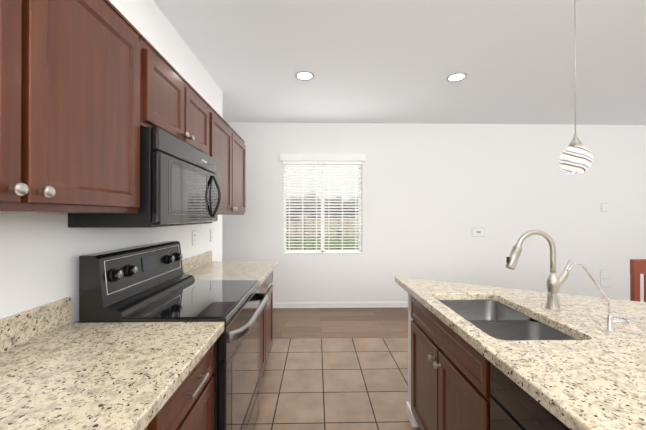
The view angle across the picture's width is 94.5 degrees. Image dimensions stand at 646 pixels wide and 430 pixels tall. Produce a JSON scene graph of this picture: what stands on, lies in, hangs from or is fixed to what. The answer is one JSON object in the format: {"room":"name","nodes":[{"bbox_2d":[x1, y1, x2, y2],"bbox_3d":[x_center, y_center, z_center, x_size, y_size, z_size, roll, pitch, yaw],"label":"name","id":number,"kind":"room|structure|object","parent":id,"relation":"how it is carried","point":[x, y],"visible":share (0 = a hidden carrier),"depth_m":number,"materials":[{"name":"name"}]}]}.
{"room":"kitchen","nodes":[
{"label":"kitchen","id":0,"kind":"room"},
{"bbox_2d":[0,0,222,322],"bbox_3d":[-1.134,-0.008,0.537,0.150,2.740,5.560,0,0,-1],"label":"wall","id":1,"kind":"structure","parent":0,"point":[40,253],"depth_m":1.30,"materials":[{"name":"white paint"}]},
{"bbox_2d":[0,0,139,212],"bbox_3d":[-0.881,-0.382,0.735,0.361,0.750,1.002,0,0,-1],"label":"upper cabinet","id":2,"kind":"object","parent":1,"relation":"attached to","point":[69,106],"visible":1,"depth_m":0.88,"materials":[{"name":"brown wood"}]},
{"bbox_2d":[139,34,208,154],"bbox_3d":[-0.900,-0.565,1.631,0.361,0.378,0.776,0,0,-1],"label":"upper cabinet","id":3,"kind":"object","parent":1,"relation":"attached to","point":[173,102],"visible":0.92,"depth_m":1.48,"materials":[{"name":"brown wood"}]},
{"bbox_2d":[68,126,220,227],"bbox_3d":[-0.864,-0.158,1.634,0.434,0.429,0.752,0,0,-1],"label":"over-the-range microwave","id":4,"kind":"object","parent":3,"relation":"attached to","point":[179,185],"visible":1,"depth_m":1.34,"materials":[{"name":"black metal"}]},
{"bbox_2d":[192,230,195,244],"bbox_3d":[-1.096,0.198,2.548,0.009,0.124,0.081,0,0,-1],"label":"electrical outlet plate","id":5,"kind":"object","parent":1,"relation":"attached to","point":[193,237],"visible":1,"depth_m":2.54,"materials":[{"name":"white plastic"}]},
{"bbox_2d":[210,229,212,241],"bbox_3d":[-1.105,0.204,2.978,0.009,0.124,0.081,0,0,-1],"label":"electrical outlet plate","id":6,"kind":"object","parent":1,"relation":"attached to","point":[211,234],"visible":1,"depth_m":2.96,"materials":[{"name":"white plastic"}]},
{"bbox_2d":[208,104,245,214],"bbox_3d":[-0.919,-0.375,2.534,0.361,0.750,1.020,0,0,-1],"label":"upper cabinet","id":7,"kind":"object","parent":1,"relation":"attached to","point":[227,149],"visible":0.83,"depth_m":2.46,"materials":[{"name":"brown wood"}]},
{"bbox_2d":[254,337,419,429],"bbox_3d":[2.515,1.387,0.601,7.450,0.050,5.545,0,0,-1],"label":"floor","id":8,"kind":"structure","parent":0,"point":[333,383],"depth_m":2.39,"materials":[{"name":"beige tile"}]},
{"bbox_2d":[144,411,159,429],"bbox_3d":[-0.746,0.924,0.542,0.623,0.876,0.440,0,0,-1],"label":"base cabinet","id":9,"kind":"object","parent":8,"relation":"on","point":[154,424],"depth_m":0.79,"materials":[{"name":"brown wood"}]},
{"bbox_2d":[0,296,223,429],"bbox_3d":[-0.724,0.412,0.330,0.658,0.148,1.851,0,0,-1],"label":"countertop","id":10,"kind":"structure","parent":9,"relation":"on","point":[59,370],"depth_m":0.88,"materials":[{"name":"stone"}]},
{"bbox_2d":[74,241,267,429],"bbox_3d":[-0.705,0.770,1.633,0.730,1.192,0.752,0,0,-1],"label":"range","id":11,"kind":"object","parent":8,"relation":"on","point":[153,282],"visible":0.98,"depth_m":1.44,"materials":[{"name":"black metal"}]},
{"bbox_2d":[160,344,213,429],"bbox_3d":[-0.756,0.926,1.006,0.623,0.876,0.488,0,0,-1],"label":"base cabinet","id":12,"kind":"object","parent":8,"relation":"on","point":[189,404],"depth_m":1.03,"materials":[{"name":"brown wood"}]},
{"bbox_2d":[259,271,272,381],"bbox_3d":[-0.770,0.932,2.463,0.656,0.875,0.898,0,0,-1],"label":"base cabinet","id":13,"kind":"object","parent":8,"relation":"on","point":[266,328],"visible":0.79,"depth_m":2.48,"materials":[{"name":"brown wood"}]},
{"bbox_2d":[182,250,276,286],"bbox_3d":[-0.769,0.421,2.473,0.658,0.148,0.921,0,0,-1],"label":"countertop","id":14,"kind":"structure","parent":13,"relation":"on","point":[202,266],"depth_m":2.46,"materials":[{"name":"stone"}]},
{"bbox_2d":[406,293,418,426],"bbox_3d":[1.915,0.928,1.241,3.145,0.874,0.146,0,0,30],"label":"island end panel","id":15,"kind":"object","parent":8,"relation":"on","point":[411,417],"visible":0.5,"depth_m":2.02,"materials":[{"name":"white paint"}]},
{"bbox_2d":[411,296,539,429],"bbox_3d":[0.884,0.928,1.482,0.635,0.876,0.888,0,0,-1],"label":"base cabinet","id":16,"kind":"object","parent":8,"relation":"on","point":[450,378],"depth_m":1.44,"materials":[{"name":"brown wood"}]},
{"bbox_2d":[479,353,490,429],"bbox_3d":[0.900,0.925,0.732,0.635,0.876,0.684,0,0,-1],"label":"base cabinet","id":17,"kind":"object","parent":8,"relation":"on","point":[484,364],"depth_m":1.07,"materials":[{"name":"brown wood"}]},
{"bbox_2d":[395,277,645,429],"bbox_3d":[1.946,0.468,0.770,2.780,0.040,2.900,0,0,-1],"label":"countertop","id":18,"kind":"structure","parent":17,"relation":"on","point":[592,376],"depth_m":0.98,"materials":[{"name":"stone"}]},
{"bbox_2d":[439,300,576,340],"bbox_3d":[0.805,0.599,1.393,0.388,0.215,0.670,0,0,-1],"label":"undermount sink","id":19,"kind":"object","parent":18,"relation":"in","point":[496,320],"visible":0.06,"depth_m":1.38,"materials":[{"name":"silver metal"}]},
{"bbox_2d":[505,230,570,310],"bbox_3d":[1.026,0.261,1.429,0.306,0.379,0.062,0,0,-1],"label":"faucet","id":20,"kind":"object","parent":18,"relation":"on","point":[554,283],"visible":1,"depth_m":1.42,"materials":[{"name":"silver metal"}]},
{"bbox_2d":[566,263,635,333],"bbox_3d":[1.059,0.317,1.141,0.260,0.266,0.044,0,0,-1],"label":"filter faucet","id":21,"kind":"object","parent":18,"relation":"on","point":[610,320],"visible":1,"depth_m":1.14,"materials":[{"name":"silver metal"}]},
{"bbox_2d":[490,362,569,429],"bbox_3d":[0.887,0.927,0.731,0.620,0.871,0.606,0,0,-1],"label":"dishwasher","id":22,"kind":"object","parent":17,"relation":"in","point":[514,406],"visible":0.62,"depth_m":0.90,"materials":[{"name":"black metal"}]},
{"bbox_2d":[630,259,645,301],"bbox_3d":[2.791,0.871,2.700,0.484,1.000,0.475,0,0,-1],"label":"dining chair","id":23,"kind":"object","parent":8,"relation":"on","point":[637,267],"visible":0.19,"depth_m":2.46,"materials":[{"name":"brown wood"}]},
{"bbox_2d":[273,308,407,338],"bbox_3d":[1.527,1.390,1.233,9.400,0.050,6.850,0,0,-1],"label":"floor","id":24,"kind":"structure","parent":0,"point":[340,322],"depth_m":3.77,"materials":[{"name":"brown wood"}]},
{"bbox_2d":[153,0,645,124],"bbox_3d":[1.527,-1.425,1.245,9.400,0.100,6.850,0,0,-1],"label":"ceiling","id":25,"kind":"structure","parent":0,"point":[381,61],"depth_m":2.62,"materials":[{"name":"grey paint"}]},
{"bbox_2d":[295,71,314,80],"bbox_3d":[-0.180,-1.363,2.944,0.194,0.009,0.194,0,0,-1],"label":"recessed light","id":26,"kind":"object","parent":25,"relation":"in","point":[304,76],"visible":1,"depth_m":2.94,"materials":[{"name":"grey"}]},
{"bbox_2d":[446,73,466,81],"bbox_3d":[1.330,-1.363,2.976,0.194,0.009,0.194,0,0,-1],"label":"recessed light","id":27,"kind":"object","parent":25,"relation":"in","point":[456,77],"visible":0.96,"depth_m":2.98,"materials":[{"name":"grey"}]},
{"bbox_2d":[559,0,592,173],"bbox_3d":[1.305,-0.795,1.546,0.132,1.157,0.132,0,0,-1],"label":"pendant light","id":28,"kind":"object","parent":25,"relation":"hanging from","point":[576,156],"visible":1,"depth_m":1.52,"materials":[{"name":"white glass"}]},
{"bbox_2d":[222,122,645,301],"bbox_3d":[1.457,0.009,4.543,9.400,2.740,0.160,0,0,-1],"label":"wall","id":29,"kind":"structure","parent":0,"point":[432,195],"depth_m":4.47,"materials":[{"name":"white paint"}]},
{"bbox_2d":[284,164,360,253],"bbox_3d":[-0.006,-0.102,4.498,1.178,1.400,0.129,0,0,-1],"label":"window","id":30,"kind":"structure","parent":29,"relation":"in","point":[322,211],"depth_m":4.52,"materials":[{"name":"white plastic"}]},
{"bbox_2d":[283,161,361,252],"bbox_3d":[-0.006,-0.113,4.476,1.174,1.375,0.063,0,0,-1],"label":"window blinds","id":31,"kind":"object","parent":30,"relation":"attached to","point":[289,175],"visible":0.9,"depth_m":4.47,"materials":[{"name":"white plastic"}]},
{"bbox_2d":[280,154,364,160],"bbox_3d":[-0.005,-0.841,4.412,1.258,0.102,0.043,0,0,-1],"label":"window valance","id":32,"kind":"object","parent":29,"relation":"attached to","point":[322,157],"visible":0.98,"depth_m":4.39,"materials":[{"name":"white"}]},
{"bbox_2d":[273,300,643,307],"bbox_3d":[1.459,1.334,4.445,9.400,0.088,0.023,0,0,-1],"label":"baseboard","id":33,"kind":"structure","parent":29,"relation":"attached to","point":[379,304],"depth_m":4.42,"materials":[{"name":"white"}]},
{"bbox_2d":[472,228,484,236],"bbox_3d":[2.329,0.263,4.475,0.196,0.131,0.008,0,0,-1],"label":"switch plate","id":34,"kind":"object","parent":29,"relation":"attached to","point":[478,232],"visible":1,"depth_m":4.47,"materials":[{"name":"white plastic"}]},
{"bbox_2d":[600,270,604,277],"bbox_3d":[4.228,0.898,4.512,0.081,0.121,0.009,0,0,-1],"label":"electrical outlet plate","id":35,"kind":"object","parent":29,"relation":"attached to","point":[602,273],"visible":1,"depth_m":4.51,"materials":[{"name":"white plastic"}]},
{"bbox_2d":[600,279,609,286],"bbox_3d":[4.268,1.034,4.513,0.156,0.126,0.008,0,0,-1],"label":"electrical outlet plate","id":36,"kind":"object","parent":29,"relation":"attached to","point":[604,282],"visible":1,"depth_m":4.51,"materials":[{"name":"white plastic"}]},
{"bbox_2d":[601,203,608,210],"bbox_3d":[4.268,-0.112,4.518,0.126,0.126,0.008,0,0,-1],"label":"switch plate","id":37,"kind":"object","parent":29,"relation":"attached to","point":[604,206],"visible":1,"depth_m":4.51,"materials":[{"name":"white plastic"}]},
{"label":"outside","id":38,"kind":"structure","parent":0,"visible":0},
{"bbox_2d":[286,165,357,234],"bbox_3d":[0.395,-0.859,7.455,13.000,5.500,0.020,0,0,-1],"label":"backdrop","id":39,"kind":"structure","parent":38,"point":[320,191],"depth_m":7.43,"materials":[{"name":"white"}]},
{"bbox_3d":[0.175,1.395,6.031,6.500,0.020,2.600,0,0,-1],"label":"lawn","id":40,"kind":"structure","parent":38,"visible":0},
{"bbox_2d":[286,208,300,237],"bbox_3d":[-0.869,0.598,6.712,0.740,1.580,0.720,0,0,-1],"label":"house","id":41,"kind":"structure","parent":40,"relation":"on","point":[292,223],"depth_m":6.42,"materials":[{"name":"paint"}]},
{"bbox_2d":[286,202,357,249],"bbox_3d":[-0.067,0.573,5.637,4.600,1.620,0.016,0,0,-1],"label":"fence","id":42,"kind":"object","parent":40,"relation":"on","point":[313,219],"visible":0.02,"depth_m":5.63,"materials":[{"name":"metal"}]},
{"bbox_2d":[286,236,357,249],"bbox_3d":[0.173,0.910,6.107,6.500,0.950,0.250,0,0,-1],"label":"hedge","id":43,"kind":"object","parent":40,"relation":"on","point":[324,243],"visible":0.02,"depth_m":5.98,"materials":[{"name":"green plant"}]},
{"bbox_2d":[307,199,356,234],"bbox_3d":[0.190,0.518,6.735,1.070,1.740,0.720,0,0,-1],"label":"house","id":44,"kind":"structure","parent":40,"relation":"on","point":[333,220],"depth_m":6.44,"materials":[{"name":"paint"}]}
]}

